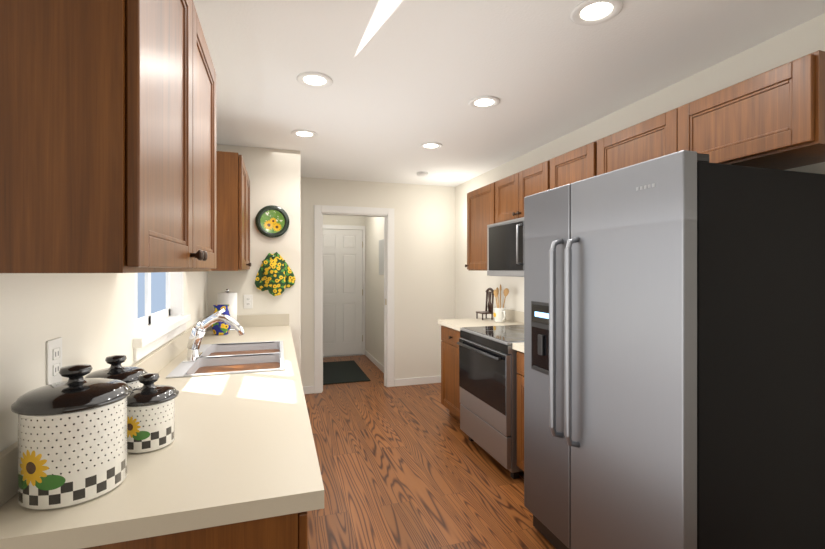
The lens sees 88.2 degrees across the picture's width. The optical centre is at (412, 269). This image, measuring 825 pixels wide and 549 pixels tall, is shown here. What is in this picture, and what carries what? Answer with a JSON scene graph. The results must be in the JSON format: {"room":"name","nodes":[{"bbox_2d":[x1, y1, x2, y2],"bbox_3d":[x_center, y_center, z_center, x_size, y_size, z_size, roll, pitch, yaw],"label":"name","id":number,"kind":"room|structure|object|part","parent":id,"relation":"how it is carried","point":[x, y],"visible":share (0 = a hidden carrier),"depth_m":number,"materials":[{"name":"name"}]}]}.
{"room":"kitchen","nodes":[
{"label":"kitchen","id":0,"kind":"room"},
{"bbox_2d":[0,271,207,451],"bbox_3d":[-1.088,0.175,1.371,0.150,2.420,6.770,0,0,-18],"label":"wall","id":1,"kind":"structure","parent":0,"point":[88,318],"depth_m":1.15,"materials":[{"name":"paint"}]},
{"bbox_2d":[46,337,61,384],"bbox_3d":[-0.916,0.235,1.092,0.008,0.116,0.072,0,0,-18],"label":"electrical outlet","id":2,"kind":"object","parent":1,"relation":"attached to","point":[53,357],"visible":0.94,"depth_m":1.08,"materials":[{"name":"white plastic"}]},
{"bbox_2d":[0,332,183,507],"bbox_3d":[-1.228,0.425,2.103,0.018,0.100,2.880,0,0,-18],"label":"backsplash","id":3,"kind":"structure","parent":1,"relation":"attached to","point":[152,363],"depth_m":0.91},
{"bbox_2d":[0,0,219,272],"bbox_3d":[-0.758,-0.375,1.122,0.324,0.760,0.965,0,0,-18],"label":"upper cabinet","id":4,"kind":"object","parent":1,"relation":"attached to","point":[112,160],"depth_m":0.70,"materials":[{"name":"brown wood"}]},
{"bbox_2d":[132,272,190,361],"bbox_3d":[-1.292,-0.085,2.146,0.145,0.900,0.990,0,0,-18],"label":"window","id":5,"kind":"structure","parent":1,"relation":"in","point":[161,318],"depth_m":2.20,"materials":[{"name":"white glass"}]},
{"bbox_2d":[220,151,250,270],"bbox_3d":[-1.385,-0.375,3.110,0.324,0.760,0.865,0,0,-18],"label":"upper cabinet","id":6,"kind":"object","parent":1,"relation":"attached to","point":[234,178],"depth_m":2.73,"materials":[{"name":"brown wood"}]},
{"bbox_2d":[208,144,299,371],"bbox_3d":[-1.341,0.175,3.646,0.735,2.420,0.120,0,0,-18],"label":"wall","id":7,"kind":"structure","parent":0,"point":[274,176],"depth_m":3.62,"materials":[{"name":"paint"}]},
{"bbox_2d":[244,295,252,308],"bbox_3d":[-1.376,0.265,3.567,0.072,0.116,0.008,0,0,-18],"label":"electrical outlet","id":8,"kind":"object","parent":7,"relation":"attached to","point":[248,301],"visible":1,"depth_m":3.56,"materials":[{"name":"white plastic"}]},
{"bbox_2d":[248,314,287,327],"bbox_3d":[-1.354,0.425,3.564,0.620,0.100,0.018,0,0,-18],"label":"backsplash","id":9,"kind":"structure","parent":7,"relation":"attached to","point":[253,321],"depth_m":3.59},
{"bbox_2d":[255,205,288,237],"bbox_3d":[-1.186,-0.410,3.611,0.274,0.274,0.030,0,0,-18],"label":"plate","id":10,"kind":"object","parent":7,"relation":"attached to","point":[271,221],"visible":0.98,"depth_m":3.61,"materials":[{"name":"green ceramic"}]},
{"bbox_2d":[255,252,295,295],"bbox_3d":[-1.157,0.033,3.598,0.331,0.376,0.075,0,0,-18],"label":"oven mitts","id":11,"kind":"object","parent":7,"relation":"hanging from","point":[275,276],"visible":1,"depth_m":3.57,"materials":[{"name":"fabric"}]},
{"bbox_2d":[323,215,364,225],"bbox_3d":[-1.282,0.175,6.925,1.000,2.420,0.120,0,0,-18],"label":"wall","id":12,"kind":"structure","parent":0,"point":[343,220],"depth_m":6.91,"materials":[{"name":"paint"}]},
{"bbox_2d":[323,225,364,356],"bbox_3d":[-1.190,0.333,6.828,0.877,2.105,0.111,0,0,-18],"label":"hall door","id":13,"kind":"structure","parent":12,"relation":"in","point":[343,290],"depth_m":6.87,"materials":[{"name":"white paint"}]},
{"bbox_2d":[365,216,383,365],"bbox_3d":[-0.461,0.175,6.183,0.120,2.420,2.030,0,0,-18],"label":"wall","id":14,"kind":"structure","parent":0,"point":[374,303],"depth_m":6.31,"materials":[{"name":"paint"}]},
{"bbox_2d":[365,350,383,372],"bbox_3d":[-0.505,1.343,6.104,0.011,0.085,1.895,0,0,-18],"label":"baseboard","id":15,"kind":"structure","parent":14,"relation":"attached to","point":[379,365],"depth_m":6.19,"materials":[{"name":"white paint"}]},
{"bbox_2d":[379,239,383,274],"bbox_3d":[-0.415,-0.175,5.819,0.012,0.480,0.350,0,0,-18],"label":"breaker panel","id":16,"kind":"object","parent":14,"relation":"attached to","point":[381,257],"visible":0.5,"depth_m":5.83,"materials":[{"name":"grey"}]},
{"bbox_2d":[300,177,454,386],"bbox_3d":[-0.752,0.175,4.963,2.650,2.420,0.120,0,0,-18],"label":"wall","id":17,"kind":"structure","parent":0,"point":[424,259],"depth_m":5.13,"materials":[{"name":"paint"}]},
{"bbox_2d":[314,205,393,392],"bbox_3d":[-0.678,0.328,4.978,0.930,2.115,0.136,0,0,-18],"label":"door frame","id":18,"kind":"structure","parent":17,"relation":"attached to","point":[320,211],"depth_m":4.93,"materials":[{"name":"white paint"}]},
{"bbox_2d":[394,376,440,386],"bbox_3d":[0.157,1.343,5.181,0.781,0.085,0.011,0,0,-18],"label":"baseboard","id":19,"kind":"structure","parent":17,"relation":"attached to","point":[397,382],"depth_m":5.14,"materials":[{"name":"white paint"}]},
{"bbox_2d":[304,355,555,548],"bbox_3d":[-0.095,1.445,2.880,3.550,0.120,9.050,0,0,-18],"label":"floor","id":20,"kind":"structure","parent":0,"point":[409,467],"depth_m":2.83,"materials":[{"name":"brown wood"}]},
{"bbox_2d":[32,504,315,548],"bbox_3d":[-0.607,0.950,1.124,0.612,0.867,0.631,0,0,-18],"label":"base cabinet","id":21,"kind":"object","parent":20,"relation":"on","point":[287,528],"depth_m":0.87,"materials":[{"name":"brown wood"}]},
{"bbox_2d":[0,324,323,548],"bbox_3d":[-0.930,0.495,2.197,0.642,0.040,2.880,0,0,-18],"label":"countertop","id":22,"kind":"structure","parent":21,"relation":"on","point":[243,444],"depth_m":1.02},
{"bbox_2d":[11,364,131,509],"bbox_3d":[-0.733,0.340,0.928,0.206,0.267,0.206,0,0,-18],"label":"canister","id":23,"kind":"object","parent":22,"relation":"on","point":[72,440],"visible":1,"depth_m":0.86,"materials":[{"name":"ceramic"}]},
{"bbox_3d":[-0.733,0.245,0.928,0.206,0.077,0.206,0,0,-17],"label":"lid","id":24,"kind":"part","parent":23,"relation":"part of","materials":[{"name":"black ceramic"}]},
{"bbox_2d":[84,355,147,388],"bbox_3d":[-0.859,0.360,1.234,0.156,0.227,0.156,0,0,-18],"label":"medium canister","id":25,"kind":"object","parent":22,"relation":"on","point":[129,375],"visible":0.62,"depth_m":1.21,"materials":[{"name":"ceramic"}]},
{"bbox_2d":[127,373,178,452],"bbox_3d":[-0.716,0.377,1.156,0.144,0.193,0.144,0,0,-18],"label":"canister","id":26,"kind":"object","parent":22,"relation":"on","point":[150,415],"visible":0.79,"depth_m":1.11,"materials":[{"name":"ceramic"}]},
{"bbox_3d":[-0.716,0.315,1.156,0.144,0.069,0.144,0,0,-17],"label":"lid","id":27,"kind":"part","parent":26,"relation":"part of","materials":[{"name":"black ceramic"}]},
{"bbox_2d":[184,308,247,359],"bbox_3d":[-1.064,0.336,2.312,0.292,0.264,0.240,0,0,-18],"label":"faucet","id":28,"kind":"object","parent":22,"relation":"on","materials":[{"name":"silver metal"}]},
{"bbox_2d":[211,304,230,334],"bbox_3d":[-1.405,0.366,3.125,0.136,0.215,0.171,0,0,-18],"label":"sunflower vase","id":29,"kind":"object","parent":22,"relation":"on","point":[220,328],"visible":0.62,"depth_m":3.10,"materials":[{"name":"blue ceramic"}]},
{"bbox_2d":[164,340,287,379],"bbox_3d":[-0.969,0.553,2.342,0.500,0.170,0.850,0,0,-18],"label":"sink","id":30,"kind":"object","parent":22,"relation":"in","point":[241,355],"depth_m":2.33,"materials":[{"name":"silver metal"}]},
{"bbox_2d":[217,289,236,330],"bbox_3d":[-1.471,0.311,3.384,0.150,0.325,0.150,0,0,-18],"label":"paper towel","id":31,"kind":"object","parent":22,"relation":"on","point":[227,297],"visible":0.5,"depth_m":3.34,"materials":[{"name":"white paper"}]},
{"bbox_2d":[323,360,370,384],"bbox_3d":[-0.992,1.379,5.806,0.600,0.010,1.230,0,0,-18],"label":"door mat","id":32,"kind":"object","parent":20,"relation":"on","point":[337,372],"visible":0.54,"depth_m":5.66,"materials":[{"name":"black"}]},
{"bbox_2d":[441,325,461,421],"bbox_3d":[0.648,0.950,3.884,0.622,0.867,0.581,0,0,-18],"label":"base cabinet","id":33,"kind":"object","parent":20,"relation":"on","point":[450,386],"depth_m":3.86,"materials":[{"name":"brown wood"}]},
{"bbox_2d":[438,317,521,332],"bbox_3d":[0.637,0.494,3.886,0.642,0.040,0.592,0,0,-18],"label":"countertop","id":34,"kind":"structure","parent":33,"relation":"on","point":[473,322],"depth_m":3.85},
{"bbox_2d":[476,288,493,319],"bbox_3d":[0.701,0.322,4.116,0.133,0.303,0.154,0,0,-18],"label":"stand","id":35,"kind":"object","parent":34,"relation":"on","point":[488,302],"visible":0.98,"depth_m":4.11,"materials":[{"name":"brown metal"}]},
{"bbox_2d":[493,284,508,321],"bbox_3d":[0.797,0.303,3.886,0.125,0.342,0.186,0,0,-18],"label":"utensil crock","id":36,"kind":"object","parent":34,"relation":"on","point":[499,314],"visible":1,"depth_m":3.85,"materials":[{"name":"white ceramic"}]},
{"bbox_2d":[457,325,523,478],"bbox_3d":[0.798,0.835,3.224,0.714,1.100,0.756,0,0,-18],"label":"range","id":37,"kind":"object","parent":20,"relation":"on","point":[488,373],"visible":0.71,"depth_m":3.00,"materials":[{"name":"silver metal"}]},
{"bbox_2d":[514,349,523,470],"bbox_3d":[1.029,0.950,2.676,0.622,0.867,0.416,0,0,-18],"label":"base cabinet","id":38,"kind":"object","parent":20,"relation":"on","point":[520,356],"depth_m":2.73,"materials":[{"name":"brown wood"}]},
{"bbox_2d":[512,342,523,352],"bbox_3d":[1.020,0.494,2.671,0.642,0.040,0.422,0,0,-18],"label":"countertop","id":39,"kind":"structure","parent":38,"relation":"on","point":[520,346],"depth_m":2.72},
{"bbox_2d":[524,150,824,548],"bbox_3d":[1.088,0.497,1.937,0.869,1.775,0.940,0,0,-18],"label":"fridge","id":40,"kind":"object","parent":20,"relation":"on","point":[674,350],"visible":1,"depth_m":1.54,"materials":[{"name":"silver metal"}]},
{"bbox_2d":[193,0,824,186],"bbox_3d":[-0.095,-1.095,2.880,3.550,0.120,9.050,0,0,-18],"label":"ceiling","id":41,"kind":"structure","parent":0,"point":[410,77],"depth_m":2.19,"materials":[{"name":"white paint"}]},
{"bbox_2d":[291,130,316,138],"bbox_3d":[-0.820,-1.030,3.233,0.194,0.009,0.194,0,0,-18],"label":"recessed light","id":42,"kind":"object","parent":41,"relation":"in","point":[307,134],"visible":1,"depth_m":3.23,"materials":[{"name":"white"}]},
{"bbox_2d":[296,72,332,88],"bbox_3d":[-0.531,-1.030,2.317,0.194,0.009,0.194,0,0,-18],"label":"recessed light","id":43,"kind":"object","parent":41,"relation":"in","point":[317,80],"visible":1,"depth_m":2.31,"materials":[{"name":"white"}]},
{"bbox_2d":[356,0,402,55],"bbox_3d":[-0.079,-1.034,1.711,0.182,0.001,0.830,0,0,-18],"label":"light patch","id":44,"kind":"object","parent":41,"relation":"attached to","point":[385,9],"visible":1,"depth_m":1.74,"materials":[{"name":"white"}]},
{"bbox_2d":[417,172,427,176],"bbox_3d":[0.109,-1.018,4.543,0.124,0.034,0.124,0,0,-18],"label":"smoke detector","id":45,"kind":"object","parent":41,"relation":"attached to","point":[422,174],"visible":1,"depth_m":4.50,"materials":[{"name":"white plastic"}]},
{"bbox_2d":[419,142,441,149],"bbox_3d":[0.153,-1.030,3.540,0.194,0.009,0.194,0,0,-18],"label":"recessed light","id":46,"kind":"object","parent":41,"relation":"in","point":[431,145],"visible":1,"depth_m":3.53,"materials":[{"name":"white"}]},
{"bbox_2d":[468,96,499,108],"bbox_3d":[0.441,-1.030,2.624,0.194,0.009,0.194,0,0,-18],"label":"recessed light","id":47,"kind":"object","parent":41,"relation":"in","point":[483,102],"visible":1,"depth_m":2.62,"materials":[{"name":"white"}]},
{"bbox_2d":[570,0,622,25],"bbox_3d":[0.733,-1.030,1.699,0.194,0.009,0.194,0,0,-18],"label":"recessed light","id":48,"kind":"object","parent":41,"relation":"in","point":[589,12],"visible":0.98,"depth_m":1.70,"materials":[{"name":"white"}]},
{"bbox_2d":[455,13,824,318],"bbox_3d":[1.255,0.175,3.253,0.150,2.420,8.950,0,0,-18],"label":"wall","id":49,"kind":"structure","parent":0,"point":[790,45],"depth_m":2.74,"materials":[{"name":"paint"}]},
{"bbox_2d":[465,183,492,270],"bbox_3d":[0.775,-0.375,3.935,0.348,0.760,0.560,0,0,-18],"label":"upper cabinet","id":50,"kind":"object","parent":49,"relation":"attached to","point":[479,201],"depth_m":3.92,"materials":[{"name":"brown wood"}]},
{"bbox_2d":[505,309,523,324],"bbox_3d":[1.114,0.424,3.413,0.018,0.100,1.780,0,0,-18],"label":"backsplash","id":51,"kind":"structure","parent":49,"relation":"attached to","point":[511,315],"depth_m":3.93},
{"bbox_2d":[493,162,544,223],"bbox_3d":[0.975,-0.570,3.303,0.348,0.370,0.756,0,0,-18],"label":"upper cabinet","id":52,"kind":"object","parent":49,"relation":"attached to","point":[509,192],"depth_m":3.29,"materials":[{"name":"brown wood"}]},
{"bbox_2d":[487,217,523,276],"bbox_3d":[0.920,-0.165,3.286,0.464,0.430,0.752,0,0,-18],"label":"microwave","id":53,"kind":"object","parent":52,"relation":"attached to","point":[505,248],"visible":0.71,"depth_m":3.28,"materials":[{"name":"silver metal"}]},
{"bbox_2d":[545,142,592,190],"bbox_3d":[1.156,-0.375,2.729,0.348,0.760,0.441,0,0,-18],"label":"upper cabinet","id":54,"kind":"object","parent":49,"relation":"attached to","point":[575,165],"depth_m":2.69,"materials":[{"name":"brown wood"}]},
{"bbox_2d":[593,50,824,176],"bbox_3d":[1.382,-0.595,2.012,0.348,0.320,1.055,0,0,-18],"label":"upper cabinet","id":55,"kind":"object","parent":49,"relation":"attached to","point":[773,118],"depth_m":1.69,"materials":[{"name":"brown wood"}]}
]}

